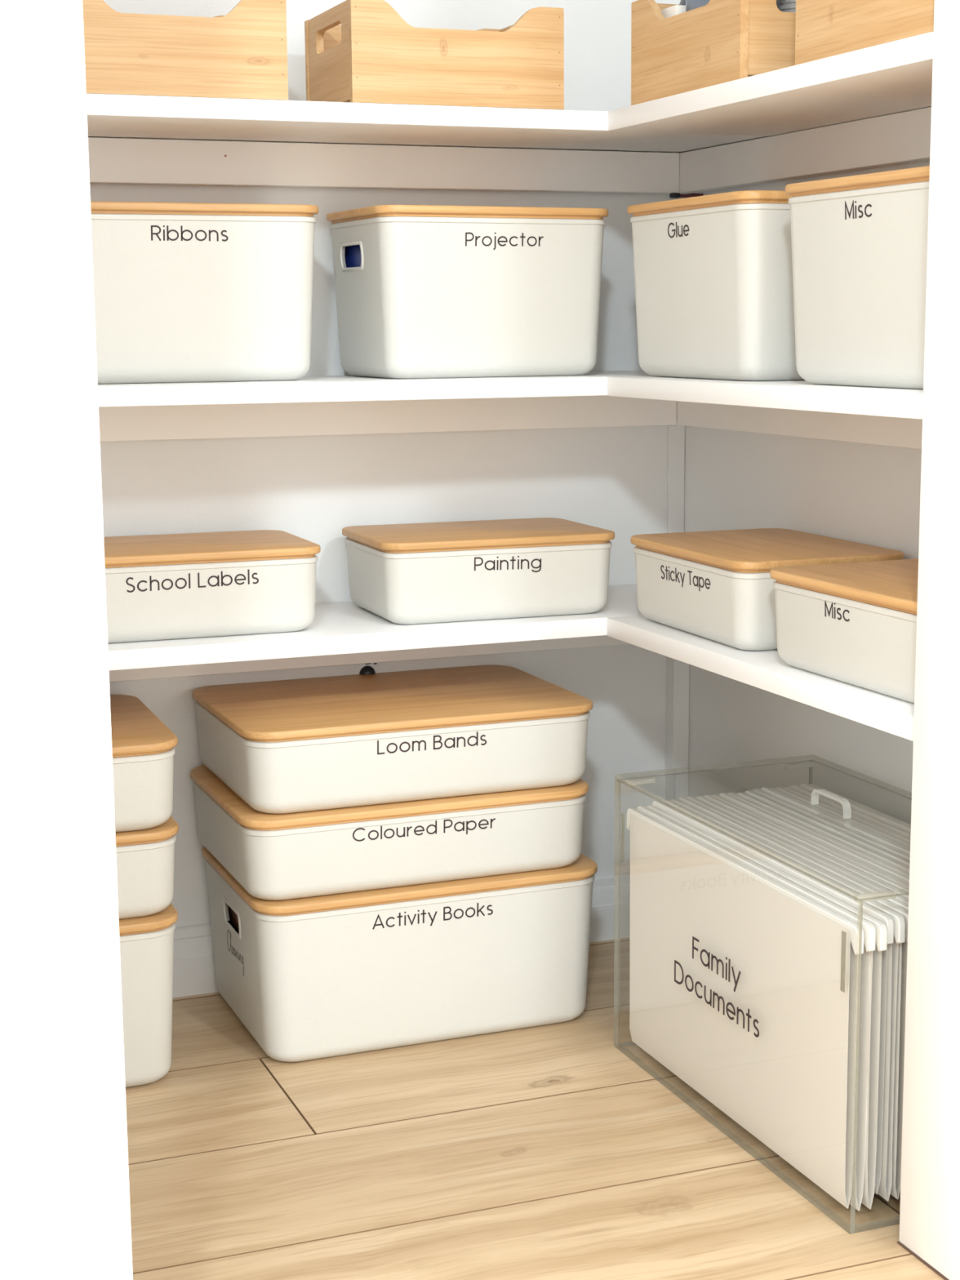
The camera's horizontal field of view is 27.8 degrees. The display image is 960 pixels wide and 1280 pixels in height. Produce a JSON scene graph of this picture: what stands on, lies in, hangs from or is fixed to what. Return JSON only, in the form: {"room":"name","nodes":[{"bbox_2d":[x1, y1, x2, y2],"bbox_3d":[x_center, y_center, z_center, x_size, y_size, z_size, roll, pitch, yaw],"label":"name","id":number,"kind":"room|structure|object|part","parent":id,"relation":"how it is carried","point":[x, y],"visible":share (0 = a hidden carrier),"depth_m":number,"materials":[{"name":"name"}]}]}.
{"room":"storage closet","nodes":[
{"label":"storage closet","id":0,"kind":"room"},
{"bbox_2d":[0,990,14,1279],"bbox_3d":[-0.035,-0.688,1.107,4.000,2.403,0.103,-4,10,-21],"label":"wall","id":1,"kind":"structure","parent":0,"point":[6,1253],"depth_m":1.12,"materials":[{"name":"white paint"}]},
{"bbox_2d":[0,0,133,1279],"bbox_3d":[-0.243,-0.526,0.984,0.066,2.120,0.016,-4,10,-21],"label":"trim","id":2,"kind":"structure","parent":1,"relation":"attached to","point":[60,983],"depth_m":1.07,"materials":[{"name":"white paint"}]},
{"bbox_2d":[897,0,959,1279],"bbox_3d":[0.049,-0.532,1.164,0.646,2.070,0.105,-4,10,-21],"label":"door","id":3,"kind":"structure","parent":1,"relation":"in","point":[930,1207],"depth_m":1.39,"materials":[{"name":"white paint"}]},
{"bbox_2d":[89,0,685,927],"bbox_3d":[-0.328,-0.759,1.924,1.345,2.320,0.100,-4,10,-21],"label":"wall","id":4,"kind":"structure","parent":0,"point":[310,488],"depth_m":2.06,"materials":[{"name":"paint"}]},
{"bbox_2d":[359,662,376,675],"bbox_3d":[-0.119,0.034,2.075,0.020,0.022,0.008,-4,10,-21],"label":"cable grommet","id":5,"kind":"object","parent":4,"relation":"attached to","point":[366,670],"visible":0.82,"depth_m":2.07,"materials":[{"name":"black plastic"}]},
{"bbox_2d":[109,635,630,682],"bbox_3d":[-0.308,0.014,1.991,1.125,0.046,0.018,-4,10,-21],"label":"cleat","id":6,"kind":"object","parent":4,"relation":"attached to","point":[123,675],"visible":0.1,"depth_m":2.05,"materials":[{"name":"white paint"}]},
{"bbox_2d":[107,583,642,671],"bbox_3d":[-0.265,-0.004,1.899,1.143,0.018,0.214,-4,10,-21],"label":"shelf board","id":7,"kind":"object","parent":6,"relation":"on","point":[342,627],"visible":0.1,"depth_m":1.86,"materials":[{"name":"white laminate"}]},
{"bbox_2d":[103,529,320,643],"bbox_3d":[-0.291,-0.053,1.881,0.246,0.083,0.175,-4,10,-20],"label":"storage bin","id":8,"kind":"object","parent":7,"relation":"on","point":[202,584],"visible":0.7,"depth_m":1.81,"materials":[{"name":"grey plastic"}]},
{"bbox_3d":[-0.291,-0.088,1.875,0.246,0.010,0.175,-4,10,-20],"label":"lid","id":9,"kind":"part","parent":8,"relation":"part of","materials":[{"name":"brown wood"}]},
{"bbox_2d":[342,517,614,624],"bbox_3d":[-0.003,-0.072,1.982,0.246,0.083,0.175,-4,10,-19],"label":"storage bin","id":10,"kind":"object","parent":7,"relation":"on","point":[463,571],"visible":1,"depth_m":1.91,"materials":[{"name":"white plastic"}]},
{"bbox_3d":[-0.004,-0.107,1.976,0.246,0.010,0.175,-4,10,-19],"label":"lid","id":11,"kind":"part","parent":10,"relation":"part of","materials":[{"name":"brown wood"}]},
{"bbox_2d":[667,425,684,533],"bbox_3d":[0.220,-0.153,2.180,0.020,0.176,0.003,-4,10,-21],"label":"post","id":12,"kind":"object","parent":7,"relation":"on","point":[676,433],"visible":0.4,"depth_m":2.17,"materials":[{"name":"paint"}]},
{"bbox_2d":[88,137,679,194],"bbox_3d":[-0.312,-0.470,1.909,1.123,0.042,0.024,-4,10,-21],"label":"cleat","id":13,"kind":"object","parent":4,"relation":"attached to","point":[112,161],"visible":0.97,"depth_m":1.98,"materials":[{"name":"white paint"}]},
{"bbox_2d":[86,93,768,152],"bbox_3d":[-0.269,-0.487,1.820,1.143,0.018,0.214,-4,10,-21],"label":"shelf board","id":14,"kind":"object","parent":13,"relation":"on","point":[108,115],"visible":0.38,"depth_m":1.82,"materials":[{"name":"white laminate"}]},
{"bbox_2d":[82,0,288,100],"bbox_3d":[-0.297,-0.535,1.767,0.210,0.092,0.150,-4,10,-21],"label":"box","id":15,"kind":"object","parent":14,"relation":"on","point":[242,53],"visible":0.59,"depth_m":1.71,"materials":[{"name":"brown wood"}]},
{"bbox_2d":[304,0,564,109],"bbox_3d":[-0.046,-0.553,1.863,0.210,0.092,0.150,-4,10,-21],"label":"box","id":16,"kind":"object","parent":14,"relation":"on","point":[375,55],"visible":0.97,"depth_m":1.80,"materials":[{"name":"brown wood"}]},
{"bbox_3d":[-0.139,-0.548,1.828,0.008,0.088,0.135,-4,10,-21],"label":"panel","id":17,"kind":"part","parent":16,"relation":"part of","materials":[{"name":"brown wood"}]},
{"bbox_3d":[-0.071,-0.563,1.929,0.210,0.092,0.008,-4,10,-21],"label":"panel","id":18,"kind":"part","parent":16,"relation":"part of","materials":[{"name":"brown wood"}]},
{"bbox_3d":[0.048,-0.561,1.899,0.008,0.088,0.135,-4,10,-21],"label":"panel","id":19,"kind":"part","parent":16,"relation":"part of","materials":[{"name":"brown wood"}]},
{"bbox_2d":[98,395,676,441],"bbox_3d":[-0.310,-0.223,1.953,1.125,0.042,0.018,-4,10,-21],"label":"cleat","id":20,"kind":"object","parent":4,"relation":"attached to","point":[146,423],"visible":0.59,"depth_m":2.02,"materials":[{"name":"white paint"}]},
{"bbox_2d":[97,369,650,407],"bbox_3d":[-0.267,-0.239,1.860,1.143,0.018,0.214,-4,10,-21],"label":"shelf board","id":21,"kind":"object","parent":20,"relation":"on","point":[321,388],"visible":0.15,"depth_m":1.81,"materials":[{"name":"white laminate"}]},
{"bbox_2d":[90,201,318,383],"bbox_3d":[-0.291,-0.330,1.857,0.246,0.162,0.175,-4,10,-21],"label":"storage bin","id":22,"kind":"object","parent":21,"relation":"on","point":[184,291],"visible":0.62,"depth_m":1.78,"materials":[{"name":"grey plastic"}]},
{"bbox_3d":[-0.291,-0.405,1.845,0.246,0.010,0.175,-4,10,-21],"label":"lid","id":23,"kind":"part","parent":22,"relation":"part of","materials":[{"name":"brown wood"}]},
{"bbox_2d":[326,204,608,378],"bbox_3d":[-0.013,-0.347,1.948,0.246,0.162,0.175,-4,10,-23],"label":"storage bin","id":24,"kind":"object","parent":21,"relation":"on","point":[436,291],"visible":1,"depth_m":1.87,"materials":[{"name":"grey plastic"}]},
{"bbox_2d":[344,244,360,267],"bbox_3d":[-0.013,-0.333,1.950,0.220,0.124,0.124,-4,10,-23],"label":"case","id":25,"kind":"object","parent":24,"relation":"in","point":[352,253],"visible":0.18,"depth_m":1.93,"materials":[{"name":"blue plastic"}]},
{"bbox_3d":[-0.014,-0.422,1.936,0.246,0.010,0.175,-4,10,-23],"label":"lid","id":26,"kind":"part","parent":24,"relation":"part of","materials":[{"name":"brown wood"}]},
{"bbox_2d":[172,872,630,998],"bbox_3d":[-0.308,0.339,2.047,1.124,0.073,0.011,-4,10,-21],"label":"baseboard","id":27,"kind":"structure","parent":4,"relation":"attached to","point":[193,960],"depth_m":2.05,"materials":[{"name":"paint"}]},
{"bbox_2d":[125,937,944,1279],"bbox_3d":[0.239,0.613,0.628,4.000,0.020,3.330,-4,10,-21],"label":"floor","id":28,"kind":"structure","parent":0,"point":[566,1150],"depth_m":1.62,"materials":[{"name":"brown wood"}]},
{"bbox_2d":[119,903,177,1087],"bbox_3d":[-0.482,0.328,1.842,0.356,0.162,0.256,-4,10,-21],"label":"storage bin","id":29,"kind":"object","parent":28,"relation":"on","point":[146,942],"visible":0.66,"depth_m":1.78,"materials":[{"name":"grey plastic"}]},
{"bbox_2d":[115,816,178,919],"bbox_3d":[-0.480,0.206,1.825,0.356,0.083,0.256,-4,10,-21],"label":"storage bin","id":30,"kind":"object","parent":29,"relation":"on","point":[145,858],"visible":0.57,"depth_m":1.76,"materials":[{"name":"grey plastic"}]},
{"bbox_2d":[110,694,177,832],"bbox_3d":[-0.477,0.124,1.809,0.356,0.083,0.256,-4,10,-20],"label":"storage bin","id":31,"kind":"object","parent":30,"relation":"on","point":[143,749],"visible":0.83,"depth_m":1.75,"materials":[{"name":"grey plastic"}]},
{"bbox_3d":[-0.477,0.089,1.804,0.356,0.010,0.256,-4,10,-20],"label":"lid","id":32,"kind":"part","parent":31,"relation":"part of","materials":[{"name":"brown wood"}]},
{"bbox_3d":[-0.480,0.171,1.819,0.356,0.010,0.256,-4,10,-21],"label":"lid","id":33,"kind":"part","parent":30,"relation":"part of","materials":[{"name":"brown wood"}]},
{"bbox_3d":[-0.483,0.253,1.830,0.356,0.010,0.256,-4,10,-21],"label":"lid","id":34,"kind":"part","parent":29,"relation":"part of","materials":[{"name":"brown wood"}]},
{"bbox_2d":[201,846,597,1062],"bbox_3d":[-0.085,0.300,1.995,0.356,0.162,0.256,-4,10,-21],"label":"storage bin","id":35,"kind":"object","parent":28,"relation":"on","point":[335,975],"visible":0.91,"depth_m":1.88,"materials":[{"name":"white plastic"}]},
{"bbox_2d":[227,905,239,930],"bbox_3d":[-0.085,0.312,1.997,0.331,0.126,0.170,-4,10,-21],"label":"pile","id":36,"kind":"object","parent":35,"relation":"in","point":[233,916],"visible":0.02,"depth_m":1.96,"materials":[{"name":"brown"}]},
{"bbox_2d":[190,764,588,900],"bbox_3d":[-0.095,0.179,1.972,0.356,0.083,0.256,-4,10,-21],"label":"storage bin","id":37,"kind":"object","parent":35,"relation":"on","point":[344,850],"visible":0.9,"depth_m":1.86,"materials":[{"name":"white plastic"}]},
{"bbox_3d":[-0.095,0.143,1.966,0.356,0.010,0.256,-4,10,-21],"label":"lid","id":38,"kind":"part","parent":37,"relation":"part of","materials":[{"name":"brown wood"}]},
{"bbox_2d":[191,665,592,813],"bbox_3d":[-0.092,0.097,1.960,0.356,0.083,0.256,-4,10,-21],"label":"storage bin","id":39,"kind":"object","parent":37,"relation":"on","point":[324,743],"visible":1,"depth_m":1.87,"materials":[{"name":"white plastic"}]},
{"bbox_3d":[-0.092,0.061,1.954,0.356,0.010,0.256,-4,10,-21],"label":"lid","id":40,"kind":"part","parent":39,"relation":"part of","materials":[{"name":"brown wood"}]},
{"bbox_3d":[-0.086,0.225,1.983,0.356,0.010,0.256,-4,10,-21],"label":"lid","id":41,"kind":"part","parent":35,"relation":"part of","materials":[{"name":"brown wood"}]},
{"bbox_2d":[665,656,689,800],"bbox_3d":[0.226,0.169,2.224,0.020,0.341,0.020,-4,10,-21],"label":"post","id":42,"kind":"object","parent":28,"relation":"on","point":[677,672],"visible":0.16,"depth_m":2.21,"materials":[{"name":"paint"}]},
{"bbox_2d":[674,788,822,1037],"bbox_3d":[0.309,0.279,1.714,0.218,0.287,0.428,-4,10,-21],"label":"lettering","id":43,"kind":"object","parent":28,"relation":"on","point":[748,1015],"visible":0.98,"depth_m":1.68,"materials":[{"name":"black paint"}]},
{"bbox_2d":[626,808,863,1208],"bbox_3d":[0.217,0.304,1.685,0.008,0.231,0.409,-4,10,-21],"label":"file","id":44,"kind":"object","parent":43,"relation":"in","point":[791,1086],"visible":0.98,"depth_m":1.65,"materials":[{"name":"white plastic"}]},
{"bbox_3d":[0.217,0.200,1.668,0.006,0.022,0.409,-4,10,-21],"label":"rail","id":45,"kind":"part","parent":44,"relation":"part of","materials":[{"name":"white plastic"}]},
{"bbox_2d":[636,805,875,1210],"bbox_3d":[0.227,0.304,1.686,0.009,0.236,0.409,-4,10,-21],"label":"file","id":46,"kind":"object","parent":43,"relation":"in","point":[868,929],"visible":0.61,"depth_m":1.52,"materials":[{"name":"white"}]},
{"bbox_3d":[0.226,0.198,1.669,0.006,0.022,0.409,-4,10,-21],"label":"rail","id":47,"kind":"part","parent":46,"relation":"part of","materials":[{"name":"white plastic"}]},
{"bbox_2d":[646,804,887,1208],"bbox_3d":[0.236,0.303,1.687,0.009,0.235,0.409,-4,10,-21],"label":"file","id":48,"kind":"object","parent":43,"relation":"in","point":[881,941],"visible":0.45,"depth_m":1.52,"materials":[{"name":"white"}]},
{"bbox_3d":[0.235,0.198,1.669,0.006,0.022,0.409,-4,10,-21],"label":"rail","id":49,"kind":"part","parent":48,"relation":"part of","materials":[{"name":"white plastic"}]},
{"bbox_2d":[652,800,893,1194],"bbox_3d":[0.242,0.296,1.693,0.009,0.229,0.409,-4,10,-21],"label":"file","id":50,"kind":"object","parent":43,"relation":"in","point":[882,917],"visible":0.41,"depth_m":1.53,"materials":[{"name":"white plastic"}]},
{"bbox_3d":[0.241,0.194,1.677,0.006,0.022,0.409,-4,10,-21],"label":"rail","id":51,"kind":"part","parent":50,"relation":"part of","materials":[{"name":"white plastic"}]},
{"bbox_2d":[662,800,905,1201],"bbox_3d":[0.251,0.299,1.695,0.008,0.236,0.409,-4,10,-21],"label":"file","id":52,"kind":"object","parent":43,"relation":"in","point":[886,1182],"visible":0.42,"depth_m":1.52,"materials":[{"name":"white"}]},
{"bbox_3d":[0.250,0.193,1.678,0.006,0.022,0.409,-4,10,-21],"label":"rail","id":53,"kind":"part","parent":52,"relation":"part of","materials":[{"name":"white plastic"}]},
{"bbox_2d":[671,798,908,1199],"bbox_3d":[0.260,0.298,1.698,0.008,0.236,0.409,-4,10,-21],"label":"file","id":54,"kind":"object","parent":43,"relation":"in","point":[903,947],"visible":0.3,"depth_m":1.53,"materials":[{"name":"white plastic"}]},
{"bbox_3d":[0.259,0.193,1.680,0.006,0.022,0.409,-4,10,-21],"label":"rail","id":55,"kind":"part","parent":54,"relation":"part of","materials":[{"name":"white plastic"}]},
{"bbox_2d":[678,796,908,911],"bbox_3d":[0.268,0.295,1.700,0.008,0.232,0.409,-4,10,-21],"label":"file","id":56,"kind":"object","parent":43,"relation":"in","point":[825,868],"visible":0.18,"depth_m":1.66,"materials":[{"name":"white plastic"}]},
{"bbox_2d":[686,795,908,904],"bbox_3d":[0.275,0.293,1.706,0.009,0.229,0.409,-4,10,-21],"label":"file","id":57,"kind":"object","parent":43,"relation":"in","point":[898,897],"visible":0.09,"depth_m":1.67,"materials":[{"name":"white plastic"}]},
{"bbox_2d":[695,795,908,899],"bbox_3d":[0.285,0.296,1.706,0.009,0.235,0.409,-4,10,-21],"label":"file","id":58,"kind":"object","parent":43,"relation":"in","point":[858,873],"visible":0.11,"depth_m":1.68,"materials":[{"name":"white plastic"}]},
{"bbox_2d":[703,795,909,893],"bbox_3d":[0.293,0.293,1.709,0.010,0.231,0.409,-4,10,-21],"label":"file","id":59,"kind":"object","parent":43,"relation":"in","point":[842,860],"visible":0.07,"depth_m":1.69,"materials":[{"name":"white plastic"}]},
{"bbox_2d":[711,794,909,888],"bbox_3d":[0.300,0.295,1.716,0.009,0.234,0.409,-4,10,-21],"label":"file","id":60,"kind":"object","parent":43,"relation":"in","point":[720,797],"visible":0.06,"depth_m":1.70,"materials":[{"name":"white plastic"}]},
{"bbox_2d":[719,792,909,884],"bbox_3d":[0.309,0.294,1.717,0.008,0.236,0.409,-4,10,-21],"label":"file","id":61,"kind":"object","parent":43,"relation":"in","point":[837,847],"visible":0.09,"depth_m":1.72,"materials":[{"name":"white plastic"}]},
{"bbox_2d":[728,792,909,876],"bbox_3d":[0.316,0.293,1.722,0.008,0.233,0.409,-4,10,-21],"label":"file","id":62,"kind":"object","parent":43,"relation":"in","point":[877,860],"visible":0.14,"depth_m":1.73,"materials":[{"name":"white plastic"}]},
{"bbox_2d":[737,791,909,872],"bbox_3d":[0.326,0.294,1.721,0.009,0.235,0.409,-4,10,-21],"label":"file","id":63,"kind":"object","parent":43,"relation":"in","point":[868,851],"visible":0.12,"depth_m":1.74,"materials":[{"name":"white plastic"}]},
{"bbox_2d":[744,790,910,866],"bbox_3d":[0.334,0.291,1.724,0.009,0.234,0.409,-4,10,-21],"label":"file","id":64,"kind":"object","parent":43,"relation":"in","point":[785,808],"visible":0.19,"depth_m":1.75,"materials":[{"name":"white plastic"}]},
{"bbox_2d":[751,788,910,861],"bbox_3d":[0.343,0.291,1.729,0.008,0.236,0.409,-4,10,-21],"label":"file","id":65,"kind":"object","parent":43,"relation":"in","point":[815,816],"visible":0.15,"depth_m":1.76,"materials":[{"name":"white plastic"}]},
{"bbox_2d":[760,786,910,855],"bbox_3d":[0.351,0.288,1.731,0.009,0.233,0.409,-4,10,-21],"label":"file","id":66,"kind":"object","parent":43,"relation":"in","point":[809,808],"visible":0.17,"depth_m":1.77,"materials":[{"name":"white plastic"}]},
{"bbox_2d":[768,787,910,849],"bbox_3d":[0.359,0.288,1.736,0.008,0.231,0.409,-4,10,-21],"label":"file","id":67,"kind":"object","parent":43,"relation":"in","point":[773,788],"visible":0.07,"depth_m":1.78,"materials":[{"name":"white plastic"}]},
{"bbox_2d":[776,786,910,846],"bbox_3d":[0.367,0.290,1.740,0.008,0.234,0.409,-4,10,-21],"label":"file","id":68,"kind":"object","parent":43,"relation":"in","point":[882,833],"visible":0.09,"depth_m":1.79,"materials":[{"name":"white plastic"}]},
{"bbox_2d":[784,786,910,842],"bbox_3d":[0.375,0.290,1.742,0.008,0.235,0.409,-4,10,-21],"label":"file","id":69,"kind":"object","parent":43,"relation":"in","point":[860,819],"visible":0.16,"depth_m":1.80,"materials":[{"name":"white plastic"}]},
{"bbox_2d":[790,784,911,838],"bbox_3d":[0.383,0.287,1.747,0.009,0.233,0.409,-4,10,-21],"label":"file","id":70,"kind":"object","parent":43,"relation":"in","point":[796,787],"visible":0.13,"depth_m":1.81,"materials":[{"name":"white plastic"}]},
{"bbox_2d":[800,783,911,832],"bbox_3d":[0.393,0.288,1.746,0.010,0.237,0.409,-4,10,-21],"label":"file","id":71,"kind":"object","parent":43,"relation":"in","point":[811,788],"visible":0.15,"depth_m":1.82,"materials":[{"name":"white plastic"}]},
{"bbox_2d":[809,783,911,826],"bbox_3d":[0.399,0.287,1.752,0.009,0.235,0.409,-4,10,-21],"label":"file","id":72,"kind":"object","parent":43,"relation":"in","point":[812,784],"visible":0.09,"depth_m":1.83,"materials":[{"name":"white plastic"}]},
{"bbox_2d":[684,160,929,824],"bbox_3d":[0.428,-0.729,1.699,0.100,2.320,0.870,-4,10,-21],"label":"wall","id":73,"kind":"structure","parent":0,"point":[743,737],"depth_m":1.97,"materials":[{"name":"paint"}]},
{"bbox_2d":[675,400,922,449],"bbox_3d":[0.358,-0.205,1.812,0.018,0.042,0.765,-4,10,-21],"label":"cleat","id":74,"kind":"object","parent":73,"relation":"attached to","point":[905,433],"visible":0.59,"depth_m":1.89,"materials":[{"name":"white paint"}]},
{"bbox_2d":[607,375,923,419],"bbox_3d":[0.314,-0.214,1.676,0.194,0.019,0.550,-4,10,-21],"label":"shelf board","id":75,"kind":"object","parent":74,"relation":"on","point":[800,395],"visible":0.78,"depth_m":1.60,"materials":[{"name":"white laminate"}]},
{"bbox_2d":[627,190,804,381],"bbox_3d":[0.262,-0.326,1.807,0.175,0.162,0.246,-4,10,-21],"label":"storage bin","id":76,"kind":"object","parent":75,"relation":"on","point":[713,273],"visible":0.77,"depth_m":1.72,"materials":[{"name":"grey plastic"}]},
{"bbox_3d":[0.261,-0.402,1.795,0.175,0.010,0.246,-4,10,-21],"label":"lid","id":77,"kind":"part","parent":76,"relation":"part of","materials":[{"name":"brown wood"}]},
{"bbox_2d":[785,165,929,389],"bbox_3d":[0.372,-0.283,1.534,0.175,0.162,0.246,-4,10,-22],"label":"storage bin","id":78,"kind":"object","parent":75,"relation":"on","point":[860,242],"visible":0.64,"depth_m":1.51,"materials":[{"name":"grey plastic"}]},
{"bbox_3d":[0.371,-0.358,1.522,0.175,0.010,0.246,-4,10,-22],"label":"lid","id":79,"kind":"part","parent":78,"relation":"part of","materials":[{"name":"brown wood"}]},
{"bbox_2d":[679,106,931,194],"bbox_3d":[0.355,-0.453,1.771,0.020,0.042,0.765,-4,10,-21],"label":"cleat","id":80,"kind":"object","parent":73,"relation":"attached to","point":[901,138],"visible":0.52,"depth_m":1.85,"materials":[{"name":"white paint"}]},
{"bbox_2d":[669,192,702,198],"bbox_3d":[0.220,-0.478,2.083,0.039,0.006,0.012,7,12,40],"label":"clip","id":81,"kind":"object","parent":80,"relation":"attached to","point":[673,195],"visible":0.97,"depth_m":2.09,"materials":[{"name":"black plastic"}]},
{"bbox_2d":[608,31,933,136],"bbox_3d":[0.312,-0.462,1.636,0.194,0.019,0.550,-4,10,-21],"label":"shelf board","id":82,"kind":"object","parent":80,"relation":"on","point":[895,77],"visible":0.82,"depth_m":1.62,"materials":[{"name":"white laminate"}]},
{"bbox_2d":[631,0,795,105],"bbox_3d":[0.248,-0.534,1.734,0.150,0.092,0.210,-4,10,-21],"label":"box","id":83,"kind":"object","parent":82,"relation":"on","point":[718,42],"visible":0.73,"depth_m":1.67,"materials":[{"name":"brown wood"}]},
{"bbox_3d":[0.212,-0.550,1.826,0.135,0.088,0.008,-4,10,-21],"label":"panel","id":84,"kind":"part","parent":83,"relation":"part of","materials":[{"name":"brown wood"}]},
{"bbox_2d":[660,4,685,18],"bbox_3d":[0.177,-0.538,1.778,0.017,0.078,0.042,-4,10,-21],"label":"folded card","id":85,"kind":"object","parent":83,"relation":"in","point":[675,10],"visible":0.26,"depth_m":1.75,"materials":[{"name":"white paper"}]},
{"bbox_2d":[679,0,685,5],"bbox_3d":[0.197,-0.558,1.794,0.030,0.114,0.030,-4,10,-21],"label":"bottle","id":86,"kind":"object","parent":83,"relation":"in","point":[682,2],"visible":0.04,"depth_m":1.78,"materials":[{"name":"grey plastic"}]},
{"bbox_2d":[685,0,710,11],"bbox_3d":[0.217,-0.540,1.723,0.050,0.100,0.082,-4,10,-21],"label":"pack","id":87,"kind":"object","parent":83,"relation":"in","point":[690,4],"visible":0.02,"depth_m":1.72,"materials":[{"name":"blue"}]},
{"bbox_3d":[0.284,-0.521,1.642,0.135,0.088,0.008,-4,10,-21],"label":"panel","id":88,"kind":"part","parent":83,"relation":"part of","materials":[{"name":"brown wood"}]},
{"bbox_2d":[776,0,780,9],"bbox_3d":[0.242,-0.518,1.648,0.024,0.080,0.024,-4,10,-21],"label":"tube","id":89,"kind":"object","parent":83,"relation":"in","point":[778,2],"visible":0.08,"depth_m":1.64,"materials":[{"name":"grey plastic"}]},
{"bbox_2d":[779,0,795,12],"bbox_3d":[0.272,-0.539,1.662,0.038,0.116,0.038,-4,10,-21],"label":"roll","id":90,"kind":"object","parent":83,"relation":"in","point":[785,6],"visible":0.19,"depth_m":1.65,"materials":[{"name":"grey"}]},
{"bbox_2d":[795,0,934,65],"bbox_3d":[0.356,-0.490,1.458,0.150,0.092,0.210,-4,10,-21],"label":"box","id":91,"kind":"object","parent":82,"relation":"on","point":[824,28],"visible":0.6,"depth_m":1.46,"materials":[{"name":"brown wood"}]},
{"bbox_3d":[0.364,0.033,1.841,0.018,0.046,0.744,-4,10,-21],"label":"cleat","id":92,"kind":"object","parent":73,"relation":"attached to","visible":0},
{"bbox_2d":[606,615,914,741],"bbox_3d":[0.316,0.021,1.715,0.194,0.019,0.550,-4,10,-21],"label":"shelf board","id":93,"kind":"object","parent":92,"relation":"on","point":[766,670],"visible":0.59,"depth_m":1.65,"materials":[{"name":"white laminate"}]},
{"bbox_2d":[631,528,904,650],"bbox_3d":[0.266,-0.050,1.836,0.175,0.083,0.246,-4,10,-20],"label":"storage bin","id":94,"kind":"object","parent":93,"relation":"on","point":[715,585],"visible":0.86,"depth_m":1.77,"materials":[{"name":"grey plastic"}]},
{"bbox_3d":[0.266,-0.086,1.831,0.175,0.010,0.246,-4,10,-20],"label":"lid","id":95,"kind":"part","parent":94,"relation":"part of","materials":[{"name":"brown wood"}]},
{"bbox_2d":[769,558,918,702],"bbox_3d":[0.366,-0.009,1.576,0.175,0.083,0.246,-4,10,-22],"label":"storage bin","id":96,"kind":"object","parent":93,"relation":"on","point":[855,624],"visible":0.65,"depth_m":1.55,"materials":[{"name":"grey plastic"}]},
{"bbox_3d":[0.366,-0.044,1.571,0.175,0.010,0.246,-4,10,-22],"label":"lid","id":97,"kind":"part","parent":96,"relation":"part of","materials":[{"name":"brown wood"}]}
]}

